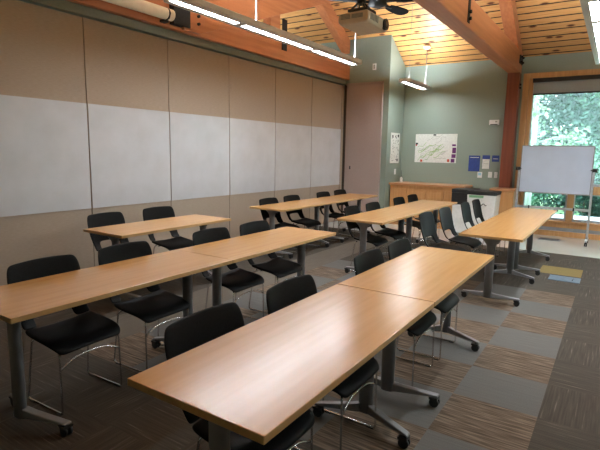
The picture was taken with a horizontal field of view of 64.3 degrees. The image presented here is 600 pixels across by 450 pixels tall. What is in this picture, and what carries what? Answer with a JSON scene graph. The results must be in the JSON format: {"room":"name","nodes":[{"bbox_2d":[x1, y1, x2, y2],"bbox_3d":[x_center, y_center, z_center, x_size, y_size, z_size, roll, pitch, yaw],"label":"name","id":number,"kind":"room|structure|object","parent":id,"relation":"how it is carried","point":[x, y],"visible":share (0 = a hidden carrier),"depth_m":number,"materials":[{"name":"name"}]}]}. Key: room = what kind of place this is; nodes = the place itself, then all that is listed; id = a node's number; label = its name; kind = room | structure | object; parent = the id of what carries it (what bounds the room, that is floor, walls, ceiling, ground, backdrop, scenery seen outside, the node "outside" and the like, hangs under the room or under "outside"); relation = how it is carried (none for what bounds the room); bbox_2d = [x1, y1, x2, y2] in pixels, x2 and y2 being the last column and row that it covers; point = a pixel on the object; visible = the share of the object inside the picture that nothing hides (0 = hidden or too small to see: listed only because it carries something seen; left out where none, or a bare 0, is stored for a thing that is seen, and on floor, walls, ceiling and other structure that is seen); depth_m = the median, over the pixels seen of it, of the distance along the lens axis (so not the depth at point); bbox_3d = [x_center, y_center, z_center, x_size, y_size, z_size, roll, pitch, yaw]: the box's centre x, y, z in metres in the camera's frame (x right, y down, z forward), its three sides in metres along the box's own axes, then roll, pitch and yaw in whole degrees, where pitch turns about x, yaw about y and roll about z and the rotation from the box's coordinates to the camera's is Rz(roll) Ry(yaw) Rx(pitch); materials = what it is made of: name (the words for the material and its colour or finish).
{"room":"classroom","nodes":[
{"label":"classroom","id":0,"kind":"room"},
{"bbox_2d":[0,220,599,449],"bbox_3d":[0.201,0.732,5.416,10.600,0.001,12.000,7,10,33],"label":"floor","id":1,"kind":"structure","parent":0,"point":[532,382],"depth_m":3.37,"materials":[{"name":"carpet"}]},
{"bbox_2d":[0,0,93,285],"bbox_3d":[-2.854,-0.804,5.134,0.109,2.988,1.225,7,10,33],"label":"partition panel","id":2,"kind":"object","parent":1,"relation":"on","point":[45,188],"visible":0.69,"depth_m":5.13,"materials":[{"name":"beige fabric"}]},
{"bbox_2d":[7,254,121,415],"bbox_3d":[-1.458,0.649,2.999,0.511,0.837,0.484,6,10,31],"label":"chair","id":3,"kind":"object","parent":1,"relation":"on","point":[66,336],"visible":0.78,"depth_m":2.96,"materials":[{"name":"black plastic"}]},
{"bbox_2d":[87,212,128,296],"bbox_3d":[-1.969,0.298,5.229,0.511,0.837,0.484,6,10,30],"label":"chair","id":4,"kind":"object","parent":1,"relation":"on","point":[106,218],"visible":0.36,"depth_m":5.25,"materials":[{"name":"black plastic"}]},
{"bbox_2d":[0,250,232,436],"bbox_3d":[-1.191,0.685,3.112,0.610,0.740,1.567,7,10,33],"label":"folding table","id":5,"kind":"object","parent":1,"relation":"on","point":[29,299],"visible":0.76,"depth_m":2.77,"materials":[{"name":"grey paint"}]},
{"bbox_2d":[82,17,171,265],"bbox_3d":[-2.179,-0.947,6.146,0.109,2.988,1.225,7,10,33],"label":"partition panel","id":6,"kind":"object","parent":1,"relation":"on","point":[126,70],"visible":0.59,"depth_m":6.00,"materials":[{"name":"beige fabric"}]},
{"bbox_2d":[98,241,189,371],"bbox_3d":[-1.133,0.575,3.522,0.511,0.837,0.483,6,10,31],"label":"chair","id":7,"kind":"object","parent":1,"relation":"on","point":[156,305],"visible":0.78,"depth_m":3.48,"materials":[{"name":"black plastic"}]},
{"bbox_2d":[83,214,230,297],"bbox_3d":[-1.499,0.347,5.286,0.610,0.740,1.521,7,10,33],"label":"folding table","id":8,"kind":"object","parent":1,"relation":"on","point":[118,232],"visible":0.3,"depth_m":5.00,"materials":[{"name":"grey paint"}]},
{"bbox_2d":[143,206,196,281],"bbox_3d":[-1.582,0.211,5.844,0.511,0.837,0.483,7,11,35],"label":"chair","id":9,"kind":"object","parent":1,"relation":"on","point":[152,213],"visible":0.73,"depth_m":5.85,"materials":[{"name":"black plastic"}]},
{"bbox_2d":[167,40,229,239],"bbox_3d":[-1.503,-1.090,7.158,0.109,2.988,1.225,7,10,33],"label":"partition panel","id":10,"kind":"object","parent":1,"relation":"on","point":[198,78],"visible":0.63,"depth_m":7.03,"materials":[{"name":"beige fabric"}]},
{"bbox_2d":[192,227,263,319],"bbox_3d":[-0.628,0.470,4.261,0.511,0.837,0.483,7,10,33],"label":"chair","id":11,"kind":"object","parent":1,"relation":"on","point":[237,279],"visible":0.7,"depth_m":4.26,"materials":[{"name":"black plastic"}]},
{"bbox_2d":[164,302,314,449],"bbox_3d":[-0.242,0.817,2.043,0.511,0.837,0.483,7,10,33],"label":"chair","id":12,"kind":"object","parent":1,"relation":"on","point":[196,329],"visible":0.45,"depth_m":2.01,"materials":[{"name":"black plastic"}]},
{"bbox_2d":[229,56,274,237],"bbox_3d":[-0.828,-1.232,8.170,0.109,2.988,1.225,7,10,33],"label":"partition panel","id":13,"kind":"object","parent":1,"relation":"on","point":[251,84],"visible":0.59,"depth_m":8.02,"materials":[{"name":"beige fabric"}]},
{"bbox_2d":[176,227,335,306],"bbox_3d":[-0.326,0.502,4.409,0.610,0.740,1.567,7,10,33],"label":"folding table","id":14,"kind":"object","parent":1,"relation":"on","point":[237,249],"visible":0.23,"depth_m":4.14,"materials":[{"name":"grey paint"}]},
{"bbox_2d":[240,220,302,312],"bbox_3d":[-0.280,0.402,4.747,0.511,0.837,0.483,7,10,33],"label":"chair","id":15,"kind":"object","parent":1,"relation":"on","point":[279,267],"visible":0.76,"depth_m":4.72,"materials":[{"name":"black plastic"}]},
{"bbox_2d":[259,197,299,257],"bbox_3d":[-0.301,0.022,7.226,0.511,0.837,0.483,7,10,33],"label":"chair","id":16,"kind":"object","parent":1,"relation":"on","point":[264,201],"visible":0.48,"depth_m":7.27,"materials":[{"name":"black plastic"}]},
{"bbox_2d":[127,284,433,449],"bbox_3d":[0.056,0.847,2.203,0.610,0.740,1.521,7,10,33],"label":"folding table","id":17,"kind":"object","parent":1,"relation":"on","point":[253,380],"visible":0.99,"depth_m":1.86,"materials":[{"name":"brown wood"}]},
{"bbox_2d":[274,68,311,227],"bbox_3d":[-0.153,-1.375,9.182,0.109,2.988,1.225,7,10,33],"label":"partition panel","id":18,"kind":"object","parent":1,"relation":"on","point":[293,91],"visible":0.66,"depth_m":9.08,"materials":[{"name":"beige fabric"}]},
{"bbox_2d":[250,199,337,258],"bbox_3d":[-0.057,0.035,7.493,0.610,0.740,1.567,7,10,33],"label":"folding table","id":19,"kind":"object","parent":1,"relation":"on","point":[272,209],"visible":0.64,"depth_m":7.17,"materials":[{"name":"grey paint"}]},
{"bbox_2d":[283,195,320,249],"bbox_3d":[0.040,-0.056,7.774,0.511,0.837,0.483,7,10,33],"label":"chair","id":20,"kind":"object","parent":1,"relation":"on","point":[307,222],"visible":0.83,"depth_m":7.79,"materials":[{"name":"black plastic"}]},
{"bbox_2d":[266,274,378,449],"bbox_3d":[0.130,0.741,2.583,0.511,0.837,0.483,7,10,33],"label":"chair","id":21,"kind":"object","parent":1,"relation":"on","point":[283,294],"visible":0.45,"depth_m":2.57,"materials":[{"name":"black plastic"}]},
{"bbox_2d":[309,77,341,223],"bbox_3d":[0.522,-1.518,10.194,0.109,2.988,1.225,7,10,33],"label":"partition panel","id":22,"kind":"object","parent":1,"relation":"on","point":[326,96],"visible":0.69,"depth_m":10.07,"materials":[{"name":"beige fabric"}]},
{"bbox_2d":[316,191,348,241],"bbox_3d":[0.596,-0.168,8.571,0.511,0.837,0.483,7,10,33],"label":"chair","id":23,"kind":"object","parent":1,"relation":"on","point":[333,214],"visible":0.57,"depth_m":8.60,"materials":[{"name":"black plastic"}]},
{"bbox_2d":[338,85,344,212],"bbox_3d":[0.889,-1.597,10.752,0.100,2.988,0.100,7,10,33],"label":"end post","id":24,"kind":"object","parent":1,"relation":"on","point":[343,87],"visible":0.36,"depth_m":10.67,"materials":[{"name":"beige fabric"}]},
{"bbox_2d":[310,193,377,242],"bbox_3d":[0.808,-0.148,8.790,0.610,0.740,1.567,7,10,33],"label":"folding table","id":25,"kind":"object","parent":1,"relation":"on","point":[340,198],"visible":0.66,"depth_m":8.42,"materials":[{"name":"grey paint"}]},
{"bbox_2d":[334,189,362,235],"bbox_3d":[0.949,-0.248,9.135,0.511,0.837,0.483,7,10,33],"label":"chair","id":26,"kind":"object","parent":1,"relation":"on","point":[339,191],"visible":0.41,"depth_m":9.19,"materials":[{"name":"black plastic"}]},
{"bbox_2d":[344,205,387,271],"bbox_3d":[0.876,0.179,6.337,0.511,0.837,0.483,6,10,30],"label":"chair","id":27,"kind":"object","parent":1,"relation":"on","point":[377,240],"visible":0.75,"depth_m":6.32,"materials":[{"name":"black plastic"}]},
{"bbox_2d":[337,207,426,272],"bbox_3d":[1.133,0.218,6.434,0.610,0.740,1.567,7,10,33],"label":"folding table","id":28,"kind":"object","parent":1,"relation":"on","point":[382,216],"visible":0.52,"depth_m":6.09,"materials":[{"name":"grey paint"}]},
{"bbox_2d":[366,202,405,257],"bbox_3d":[1.233,0.107,6.853,0.511,0.837,0.483,7,10,33],"label":"chair","id":29,"kind":"object","parent":1,"relation":"on","point":[395,234],"visible":0.71,"depth_m":6.84,"materials":[{"name":"black plastic"}]},
{"bbox_2d":[354,249,436,386],"bbox_3d":[0.674,0.629,3.380,0.511,0.837,0.483,7,10,33],"label":"chair","id":30,"kind":"object","parent":1,"relation":"on","point":[369,259],"visible":0.38,"depth_m":3.36,"materials":[{"name":"black plastic"}]},
{"bbox_2d":[393,197,427,246],"bbox_3d":[1.798,-0.021,7.755,0.511,0.837,0.483,7,10,33],"label":"chair","id":31,"kind":"object","parent":1,"relation":"on","point":[397,200],"visible":0.35,"depth_m":7.77,"materials":[{"name":"black plastic"}]},
{"bbox_2d":[338,246,493,407],"bbox_3d":[0.899,0.669,3.466,0.610,0.740,1.521,7,10,33],"label":"folding table","id":32,"kind":"object","parent":1,"relation":"on","point":[430,274],"visible":0.68,"depth_m":3.15,"materials":[{"name":"grey paint"}]},
{"bbox_2d":[407,194,439,245],"bbox_3d":[2.155,-0.102,8.326,0.511,0.837,0.483,7,10,33],"label":"chair","id":33,"kind":"object","parent":1,"relation":"on","point":[412,197],"visible":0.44,"depth_m":8.35,"materials":[{"name":"black plastic"}]},
{"bbox_2d":[388,238,459,359],"bbox_3d":[0.990,0.565,3.836,0.511,0.837,0.483,7,10,33],"label":"chair","id":34,"kind":"object","parent":1,"relation":"on","point":[399,247],"visible":0.43,"depth_m":3.79,"materials":[{"name":"black plastic"}]},
{"bbox_2d":[391,200,456,249],"bbox_3d":[1.998,0.035,7.731,0.610,0.740,1.567,7,10,33],"label":"folding table","id":35,"kind":"object","parent":1,"relation":"on","point":[429,205],"visible":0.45,"depth_m":7.55,"materials":[{"name":"grey paint"}]},
{"bbox_2d":[389,181,472,229],"bbox_3d":[2.800,-0.439,10.361,1.620,0.910,0.670,7,10,33],"label":"base cabinet","id":36,"kind":"object","parent":1,"relation":"on","point":[424,191],"visible":0.46,"depth_m":10.10,"materials":[{"name":"brown wood"}]},
{"bbox_2d":[389,181,472,187],"bbox_3d":[2.808,-0.869,10.295,1.620,0.040,0.670,7,10,33],"label":"countertop","id":37,"kind":"structure","parent":36,"relation":"on","point":[391,183],"depth_m":10.11,"materials":[{"name":"brown wood"}]},
{"bbox_2d":[419,212,465,251],"bbox_3d":[1.718,0.282,5.770,0.511,0.837,0.484,7,11,35],"label":"chair","id":38,"kind":"object","parent":1,"relation":"on","point":[426,219],"visible":0.65,"depth_m":5.86,"materials":[{"name":"black plastic"}]},
{"bbox_2d":[439,207,481,251],"bbox_3d":[2.121,0.202,6.338,0.511,0.837,0.484,7,11,35],"label":"chair","id":39,"kind":"object","parent":1,"relation":"on","point":[445,213],"visible":0.93,"depth_m":6.38,"materials":[{"name":"black plastic"}]},
{"bbox_2d":[451,188,479,232],"bbox_3d":[3.251,-0.278,9.444,0.420,0.885,0.566,7,10,33],"label":"recycling bin","id":40,"kind":"object","parent":1,"relation":"on","point":[459,195],"visible":0.48,"depth_m":9.30,"materials":[{"name":"white plastic"}]},
{"bbox_2d":[460,202,496,257],"bbox_3d":[2.651,0.098,7.080,0.511,0.837,0.483,7,10,33],"label":"chair","id":41,"kind":"object","parent":1,"relation":"on","point":[465,206],"visible":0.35,"depth_m":7.21,"materials":[{"name":"black plastic"}]},
{"bbox_2d":[467,189,501,228],"bbox_3d":[3.516,-0.225,9.178,0.540,0.870,0.586,7,10,33],"label":"recycling bin","id":42,"kind":"object","parent":1,"relation":"on","point":[489,199],"visible":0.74,"depth_m":8.95,"materials":[{"name":"white plastic"}]},
{"bbox_2d":[472,199,504,255],"bbox_3d":[3.003,0.026,7.588,0.511,0.837,0.483,7,10,33],"label":"chair","id":43,"kind":"object","parent":1,"relation":"on","point":[476,204],"visible":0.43,"depth_m":7.71,"materials":[{"name":"black plastic"}]},
{"bbox_2d":[459,217,543,306],"bbox_3d":[2.321,0.387,5.472,0.610,0.740,1.567,7,10,33],"label":"folding table","id":44,"kind":"object","parent":1,"relation":"on","point":[492,231],"visible":1,"depth_m":5.10,"materials":[{"name":"grey paint"}]},
{"bbox_2d":[489,187,515,213],"bbox_3d":[3.973,-0.264,9.358,0.460,0.910,0.465,7,10,33],"label":"base cabinet","id":45,"kind":"object","parent":1,"relation":"on","point":[508,195],"visible":0.42,"depth_m":9.11,"materials":[{"name":"brown wood"}]},
{"bbox_2d":[489,187,515,191],"bbox_3d":[3.981,-0.694,9.292,0.460,0.040,0.465,7,10,33],"label":"countertop","id":46,"kind":"structure","parent":45,"relation":"on","point":[494,188],"depth_m":9.17,"materials":[{"name":"brown wood"}]},
{"bbox_2d":[499,72,521,187],"bbox_3d":[4.155,-1.400,9.497,0.250,3.120,0.200,7,10,33],"label":"column","id":47,"kind":"structure","parent":1,"relation":"on","point":[513,88],"depth_m":9.35,"materials":[{"name":"brown wood"}]},
{"bbox_2d":[413,0,524,72],"bbox_3d":[0.999,-4.194,4.121,0.270,3.918,11.870,7,10,33],"label":"roof truss","id":48,"kind":"object","parent":47,"relation":"on","point":[467,19],"visible":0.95,"depth_m":6.87,"materials":[{"name":"brown wood"}]},
{"bbox_2d":[493,207,556,275],"bbox_3d":[3.187,0.204,6.769,0.610,0.740,1.567,7,10,33],"label":"folding table","id":49,"kind":"object","parent":1,"relation":"on","point":[530,214],"visible":0.63,"depth_m":6.57,"materials":[{"name":"grey paint"}]},
{"bbox_2d":[538,237,560,240],"bbox_3d":[4.692,0.265,8.975,0.360,0.006,0.260,7,10,33],"label":"floor vent","id":50,"kind":"object","parent":1,"relation":"in","point":[542,238],"visible":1,"depth_m":8.94,"materials":[{"name":"metal"}]},
{"bbox_2d":[515,145,597,246],"bbox_3d":[4.604,-0.567,8.686,1.300,1.735,0.506,7,10,33],"label":"whiteboard","id":51,"kind":"object","parent":1,"relation":"on","point":[568,170],"visible":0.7,"depth_m":8.59,"materials":[{"name":"plastic"}]},
{"bbox_2d":[548,274,580,283],"bbox_3d":[3.365,0.681,6.070,0.350,0.015,0.280,7,10,33],"label":"tile","id":52,"kind":"object","parent":1,"relation":"on","point":[551,277],"visible":1,"depth_m":6.06,"materials":[{"name":"blue"}]},
{"bbox_2d":[321,35,405,207],"bbox_3d":[0.532,-2.218,11.611,3.850,3.966,1.010,7,10,33],"label":"wall","id":53,"kind":"structure","parent":0,"point":[383,51],"depth_m":10.26,"materials":[{"name":"green paint"}]},
{"bbox_2d":[19,0,346,84],"bbox_3d":[-2.098,-2.533,5.968,0.165,0.175,11.140,7,10,33],"label":"trim","id":54,"kind":"structure","parent":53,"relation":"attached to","point":[65,6],"depth_m":6.36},
{"bbox_2d":[341,81,383,213],"bbox_3d":[1.345,-1.567,10.514,0.925,3.040,0.060,7,10,33],"label":"door","id":55,"kind":"structure","parent":53,"relation":"in","point":[363,102],"depth_m":10.44,"materials":[{"name":"brown wood"}]},
{"bbox_2d":[390,132,399,162],"bbox_3d":[2.103,-1.702,10.563,0.008,0.660,0.490,7,10,33],"label":"poster","id":56,"kind":"object","parent":53,"relation":"attached to","point":[395,137],"visible":1,"depth_m":10.55,"materials":[{"name":"paper"}]},
{"bbox_2d":[258,0,591,66],"bbox_3d":[0.295,-4.471,4.619,10.600,3.810,12.300,7,10,33],"label":"ceiling","id":57,"kind":"structure","parent":0,"point":[546,27],"depth_m":9.31,"materials":[{"name":"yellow wood"}]},
{"bbox_2d":[66,0,349,79],"bbox_3d":[-1.783,-4.522,5.931,0.300,3.918,11.870,7,10,33],"label":"roof truss","id":58,"kind":"object","parent":57,"relation":"attached to","point":[186,22],"visible":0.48,"depth_m":7.71,"materials":[{"name":"brown wood"}]},
{"bbox_2d":[102,0,174,23],"bbox_3d":[-2.479,-2.520,4.923,0.165,0.181,2.990,7,10,33],"label":"projection screen","id":59,"kind":"object","parent":58,"relation":"attached to","point":[166,14],"visible":1,"depth_m":5.79,"materials":[{"name":"white metal"}]},
{"bbox_2d":[163,0,361,65],"bbox_3d":[-0.111,-4.268,5.525,0.210,4.097,3.707,7,10,33],"label":"pendant light","id":60,"kind":"object","parent":57,"relation":"hanging from","point":[202,7],"visible":1,"depth_m":5.29,"materials":[{"name":"grey paint"}]},
{"bbox_2d":[338,0,388,34],"bbox_3d":[0.650,-3.945,4.235,0.334,4.202,0.446,7,10,33],"label":"projector","id":61,"kind":"object","parent":57,"relation":"hanging from","point":[363,20],"visible":1,"depth_m":4.44,"materials":[{"name":"plastic"}]},
{"bbox_2d":[340,14,349,19],"bbox_3d":[0.419,-1.924,4.410,0.095,0.042,0.009,7,10,33],"label":"vent grille","id":62,"kind":"object","parent":61,"relation":"attached to","point":[344,16],"depth_m":4.41,"materials":[{"name":"grey"}]},
{"bbox_2d":[371,13,378,22],"bbox_3d":[0.686,-1.908,4.393,0.006,0.055,0.160,7,10,33],"label":"vent","id":63,"kind":"object","parent":61,"relation":"attached to","point":[374,18],"depth_m":4.40,"materials":[{"name":"grey plastic"}]},
{"bbox_2d":[329,0,414,14],"bbox_3d":[1.070,-4.171,5.982,1.246,2.730,1.267,7,10,33],"label":"ceiling fan","id":64,"kind":"object","parent":57,"relation":"hanging from","point":[376,4],"visible":0.76,"depth_m":6.15,"materials":[{"name":"black metal"}]},
{"bbox_2d":[399,71,430,89],"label":"pendant light","id":65,"kind":"object","parent":57,"relation":"hanging from","point":[413,83],"depth_m":9.36,"materials":[{"name":"grey paint"}]},
{"bbox_2d":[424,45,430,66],"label":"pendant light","id":66,"kind":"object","parent":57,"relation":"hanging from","point":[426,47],"depth_m":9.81,"materials":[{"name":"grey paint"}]},
{"bbox_2d":[580,0,599,64],"bbox_3d":[3.072,-3.862,4.595,0.210,3.689,4.904,7,10,33],"label":"pendant light","id":67,"kind":"object","parent":57,"relation":"hanging from","point":[590,9],"visible":1,"depth_m":4.78,"materials":[{"name":"grey paint"}]},
{"bbox_2d":[400,51,599,189],"bbox_3d":[5.186,-1.492,9.130,6.750,3.450,0.150,7,10,33],"label":"wall","id":68,"kind":"structure","parent":0,"point":[462,98],"depth_m":10.08,"materials":[{"name":"green paint"}]},
{"bbox_2d":[414,134,457,162],"bbox_3d":[2.975,-1.687,10.478,0.920,0.628,0.012,7,10,33],"label":"map","id":69,"kind":"object","parent":68,"relation":"attached to","point":[433,148],"visible":1,"depth_m":10.47,"materials":[{"name":"paper"}]},
{"bbox_2d":[451,144,455,162],"bbox_3d":[3.306,-1.540,10.276,0.100,0.390,0.004,7,10,33],"label":"print","id":70,"kind":"object","parent":69,"relation":"attached to","point":[453,146],"depth_m":10.28},
{"bbox_2d":[468,155,479,170],"bbox_3d":[3.675,-1.299,10.067,0.230,0.330,0.011,7,10,33],"label":"notice","id":71,"kind":"object","parent":68,"relation":"attached to","point":[474,161],"visible":1,"depth_m":10.07,"materials":[{"name":"paper"}]},
{"bbox_2d":[482,155,489,168],"bbox_3d":[3.872,-1.311,9.934,0.150,0.280,0.011,7,10,33],"label":"notice","id":72,"kind":"object","parent":68,"relation":"attached to","point":[486,158],"visible":1,"depth_m":9.93,"materials":[{"name":"paper"}]},
{"bbox_2d":[489,120,499,124],"bbox_3d":[3.966,-2.093,9.735,0.190,0.100,0.053,7,10,33],"label":"emergency light","id":73,"kind":"object","parent":68,"relation":"attached to","point":[491,122],"visible":1,"depth_m":9.71,"materials":[{"name":"white plastic"}]},
{"bbox_2d":[492,155,498,161],"bbox_3d":[4.027,-1.367,9.823,0.140,0.130,0.011,7,10,33],"label":"notice","id":74,"kind":"object","parent":68,"relation":"attached to","point":[495,158],"visible":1,"depth_m":9.82,"materials":[{"name":"paper"}]},
{"bbox_2d":[514,69,599,239],"bbox_3d":[5.882,-1.242,8.633,3.600,3.130,0.200,7,10,33],"label":"window","id":75,"kind":"structure","parent":68,"relation":"in","point":[567,226],"depth_m":9.29,"materials":[{"name":"brown wood"}]},
{"bbox_2d":[533,74,599,94],"bbox_3d":[5.895,-2.533,8.428,3.250,0.315,0.055,7,10,33],"label":"roller shade","id":76,"kind":"object","parent":75,"relation":"attached to","point":[583,83],"visible":1,"depth_m":8.98,"materials":[{"name":"grey fabric"}]},
{"label":"outside","id":77,"kind":"structure","parent":0,"visible":0},
{"bbox_2d":[531,196,596,215],"bbox_3d":[19.449,-2.181,29.503,60.000,0.150,49.300,7,10,33],"label":"ground","id":78,"kind":"structure","parent":77,"point":[559,211],"depth_m":17.45,"materials":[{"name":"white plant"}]},
{"bbox_2d":[531,193,561,205],"bbox_3d":[6.660,-0.968,14.178,1.946,2.063,2.257,0,9,-5],"label":"bush","id":79,"kind":"object","parent":78,"relation":"on","point":[534,198],"visible":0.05,"depth_m":13.73,"materials":[{"name":"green plant"}]},
{"bbox_2d":[524,95,591,207],"bbox_3d":[6.180,-3.616,12.417,2.783,7.492,3.166,7,10,33],"label":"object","id":80,"kind":"object","parent":78,"relation":"on","point":[535,126],"visible":0.09,"depth_m":12.43,"materials":[{"name":"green plant"}]},
{"bbox_2d":[530,93,599,205],"bbox_3d":[8.980,-5.252,18.459,7.307,10.010,7.639,5,10,25],"label":"tree","id":81,"kind":"object","parent":78,"relation":"on","point":[559,105],"visible":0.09,"depth_m":16.13,"materials":[{"name":"green plant"}]},
{"bbox_2d":[534,175,599,216],"bbox_3d":[7.899,-0.863,13.204,2.176,2.173,2.061,-2,9,-17],"label":"bush","id":82,"kind":"object","parent":78,"relation":"on","point":[581,200],"visible":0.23,"depth_m":13.10,"materials":[{"name":"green plant"}]},
{"bbox_2d":[548,92,599,212],"bbox_3d":[9.556,-4.207,14.610,6.290,8.990,6.751,-5,11,-36],"label":"tree","id":83,"kind":"object","parent":78,"relation":"on","point":[597,94],"visible":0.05,"depth_m":15.35,"materials":[{"name":"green plant"}]},
{"bbox_2d":[552,214,599,220],"bbox_3d":[7.860,0.241,10.283,10.000,0.470,1.200,7,10,33],"label":"ledge","id":84,"kind":"object","parent":78,"relation":"on","point":[554,215],"visible":0.02,"depth_m":11.31,"materials":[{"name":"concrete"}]},
{"bbox_2d":[593,162,599,198],"bbox_3d":[8.606,-0.649,12.235,1.872,2.071,2.190,-2,9,-21],"label":"bush","id":85,"kind":"object","parent":78,"relation":"on","point":[596,166],"visible":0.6,"depth_m":12.57,"materials":[{"name":"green plant"}]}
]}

